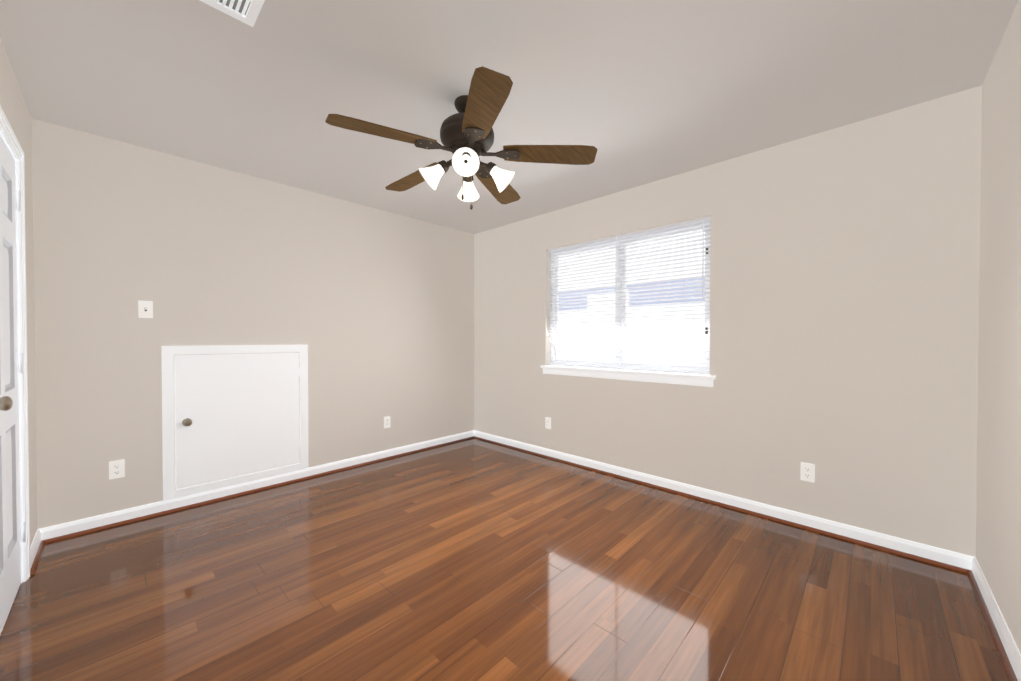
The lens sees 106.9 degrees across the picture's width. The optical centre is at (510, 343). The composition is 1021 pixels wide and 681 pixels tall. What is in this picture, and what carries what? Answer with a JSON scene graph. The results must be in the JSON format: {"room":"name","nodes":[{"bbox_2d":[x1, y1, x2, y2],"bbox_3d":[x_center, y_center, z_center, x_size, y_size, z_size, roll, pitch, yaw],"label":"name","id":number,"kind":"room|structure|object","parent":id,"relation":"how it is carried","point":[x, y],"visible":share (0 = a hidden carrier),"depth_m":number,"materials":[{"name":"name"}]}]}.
{"room":"empty bedroom","nodes":[
{"label":"empty bedroom","id":0,"kind":"room"},
{"bbox_2d":[0,37,37,545],"bbox_3d":[-1.394,-0.044,0.785,3.850,2.450,0.150,1,1,44],"label":"wall","id":1,"kind":"structure","parent":0,"point":[15,108],"depth_m":2.03,"materials":[{"name":"paint"}]},
{"bbox_2d":[0,135,25,634],"bbox_3d":[-2.099,0.142,1.582,0.732,2.020,0.095,1,1,44],"label":"door","id":2,"kind":"structure","parent":1,"relation":"in","point":[11,363],"depth_m":1.68,"materials":[{"name":"paint"}]},
{"bbox_2d":[0,105,29,582],"bbox_3d":[-2.146,0.114,1.524,0.857,2.098,0.166,1,1,44],"label":"door frame","id":3,"kind":"structure","parent":1,"relation":"attached to","point":[8,135],"depth_m":1.83,"materials":[{"name":"white wood"}]},
{"bbox_2d":[30,529,44,575],"bbox_3d":[-2.559,1.115,2.043,0.446,0.085,0.031,1,1,44],"label":"baseboard","id":4,"kind":"structure","parent":1,"relation":"attached to","point":[37,547],"depth_m":2.03,"materials":[{"name":"white wood"}]},
{"bbox_2d":[32,119,473,528],"bbox_3d":[-1.637,-0.079,3.418,0.150,2.440,3.610,1,1,44],"label":"wall","id":5,"kind":"structure","parent":0,"point":[372,308],"depth_m":2.73,"materials":[{"name":"paint"}]},
{"bbox_2d":[109,459,124,479],"bbox_3d":[-2.506,0.801,2.411,0.007,0.114,0.070,1,1,44],"label":"electrical outlet","id":6,"kind":"object","parent":5,"relation":"attached to","point":[116,468],"visible":1,"depth_m":2.41,"materials":[{"name":"white plastic"}]},
{"bbox_2d":[138,300,152,317],"bbox_3d":[-2.404,-0.226,2.496,0.019,0.114,0.070,1,1,44],"label":"switch plate","id":7,"kind":"object","parent":5,"relation":"attached to","point":[145,309],"visible":1,"depth_m":2.50,"materials":[{"name":"white plastic"}]},
{"bbox_2d":[161,345,308,500],"bbox_3d":[-2.031,0.538,2.883,0.086,1.050,0.913,1,1,44],"label":"access door","id":8,"kind":"structure","parent":5,"relation":"in","point":[233,413],"depth_m":2.83,"materials":[{"name":"white wood"}]},
{"bbox_2d":[39,430,473,543],"bbox_3d":[-1.572,1.100,3.369,0.031,0.085,3.310,1,1,44],"label":"baseboard","id":9,"kind":"structure","parent":5,"relation":"attached to","point":[53,533],"depth_m":2.79,"materials":[{"name":"white wood"}]},
{"bbox_2d":[384,416,390,427],"bbox_3d":[-1.220,0.778,3.748,0.007,0.114,0.070,1,1,44],"label":"electrical outlet","id":10,"kind":"object","parent":5,"relation":"attached to","point":[387,422],"visible":1,"depth_m":3.75,"materials":[{"name":"white plastic"}]},
{"bbox_2d":[0,438,1008,680],"bbox_3d":[-0.195,1.217,2.047,4.150,0.120,3.610,1,1,44],"label":"floor","id":11,"kind":"structure","parent":0,"point":[473,559],"depth_m":1.76,"materials":[{"name":"brown wood"}]},
{"bbox_2d":[0,0,1017,233],"bbox_3d":[-0.195,-1.343,2.018,4.150,0.120,3.610,1,1,44],"label":"ceiling","id":12,"kind":"structure","parent":0,"point":[635,93],"depth_m":1.82,"materials":[{"name":"paint"}]},
{"bbox_2d":[200,0,264,26],"bbox_3d":[-1.062,-1.268,1.297,0.260,0.012,0.360,1,1,44],"label":"ceiling vent","id":13,"kind":"object","parent":12,"relation":"in","point":[247,12],"visible":1,"depth_m":1.43,"materials":[{"name":"white metal"}]},
{"bbox_2d":[325,66,597,209],"bbox_3d":[-0.267,-1.000,2.037,1.289,0.564,1.318,1,1,44],"label":"ceiling fan","id":14,"kind":"object","parent":12,"relation":"hanging from","point":[467,135],"visible":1,"depth_m":1.93,"materials":[{"name":"brown wood"}]},
{"bbox_2d":[474,85,981,556],"bbox_3d":[1.003,-0.077,3.280,3.850,2.440,0.150,1,1,44],"label":"wall","id":15,"kind":"structure","parent":0,"point":[844,297],"depth_m":2.36,"materials":[{"name":"paint"}]},
{"bbox_2d":[545,417,550,428],"bbox_3d":[0.375,0.795,3.784,0.070,0.114,0.007,1,1,44],"label":"electrical outlet","id":16,"kind":"object","parent":15,"relation":"attached to","point":[547,422],"visible":1,"depth_m":3.78,"materials":[{"name":"white plastic"}]},
{"bbox_2d":[543,368,712,386],"bbox_3d":[0.894,0.279,3.272,1.570,0.058,0.018,1,1,44],"label":"trim","id":17,"kind":"structure","parent":15,"relation":"attached to","point":[664,379],"depth_m":3.13,"materials":[{"name":"white wood"}]},
{"bbox_2d":[540,365,715,378],"bbox_3d":[0.918,0.238,3.297,1.602,0.024,0.119,1,1,44],"label":"window sill","id":18,"kind":"structure","parent":15,"relation":"attached to","point":[685,375],"depth_m":3.12,"materials":[{"name":"white wood"}]},
{"bbox_2d":[551,222,710,372],"bbox_3d":[0.977,-0.356,3.352,1.516,1.161,0.059,1,1,44],"label":"window","id":19,"kind":"structure","parent":15,"relation":"in","point":[618,353],"depth_m":3.32,"materials":[{"name":"plastic"}]},
{"bbox_2d":[548,236,617,368],"bbox_3d":[0.656,-0.360,3.564,0.749,1.159,0.048,1,1,44],"label":"window blinds","id":20,"kind":"object","parent":19,"relation":"attached to","point":[586,244],"visible":0.9,"depth_m":3.55,"materials":[{"name":"grey plastic"}]},
{"bbox_2d":[617,216,710,374],"bbox_3d":[1.202,-0.354,3.040,0.749,1.159,0.048,1,1,44],"label":"window blinds","id":21,"kind":"object","parent":19,"relation":"attached to","point":[703,221],"visible":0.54,"depth_m":3.01,"materials":[{"name":"grey plastic"}]},
{"bbox_2d":[474,430,973,573],"bbox_3d":[0.941,1.101,3.228,3.850,0.085,0.031,1,1,44],"label":"baseboard","id":22,"kind":"structure","parent":15,"relation":"attached to","point":[948,559],"depth_m":2.48,"materials":[{"name":"white wood"}]},
{"bbox_2d":[800,462,814,482],"bbox_3d":[1.853,0.803,2.363,0.070,0.114,0.007,1,1,44],"label":"electrical outlet","id":23,"kind":"object","parent":15,"relation":"attached to","point":[807,471],"visible":1,"depth_m":2.36,"materials":[{"name":"white plastic"}]},
{"bbox_2d":[976,0,1020,653],"bbox_3d":[1.247,-0.047,0.647,0.150,2.440,3.610,1,1,44],"label":"wall","id":24,"kind":"structure","parent":0,"point":[998,524],"depth_m":1.55,"materials":[{"name":"paint"}]},
{"bbox_2d":[967,557,1020,680],"bbox_3d":[1.181,1.129,0.723,0.031,0.085,3.310,1,1,44],"label":"baseboard","id":25,"kind":"structure","parent":24,"relation":"attached to","point":[1006,646],"depth_m":1.50,"materials":[{"name":"white wood"}]},
{"label":"outside","id":26,"kind":"structure","parent":0,"visible":0},
{"bbox_2d":[558,232,704,364],"bbox_3d":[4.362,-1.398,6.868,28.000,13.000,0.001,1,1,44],"label":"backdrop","id":27,"kind":"structure","parent":26,"point":[562,343],"depth_m":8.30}
]}

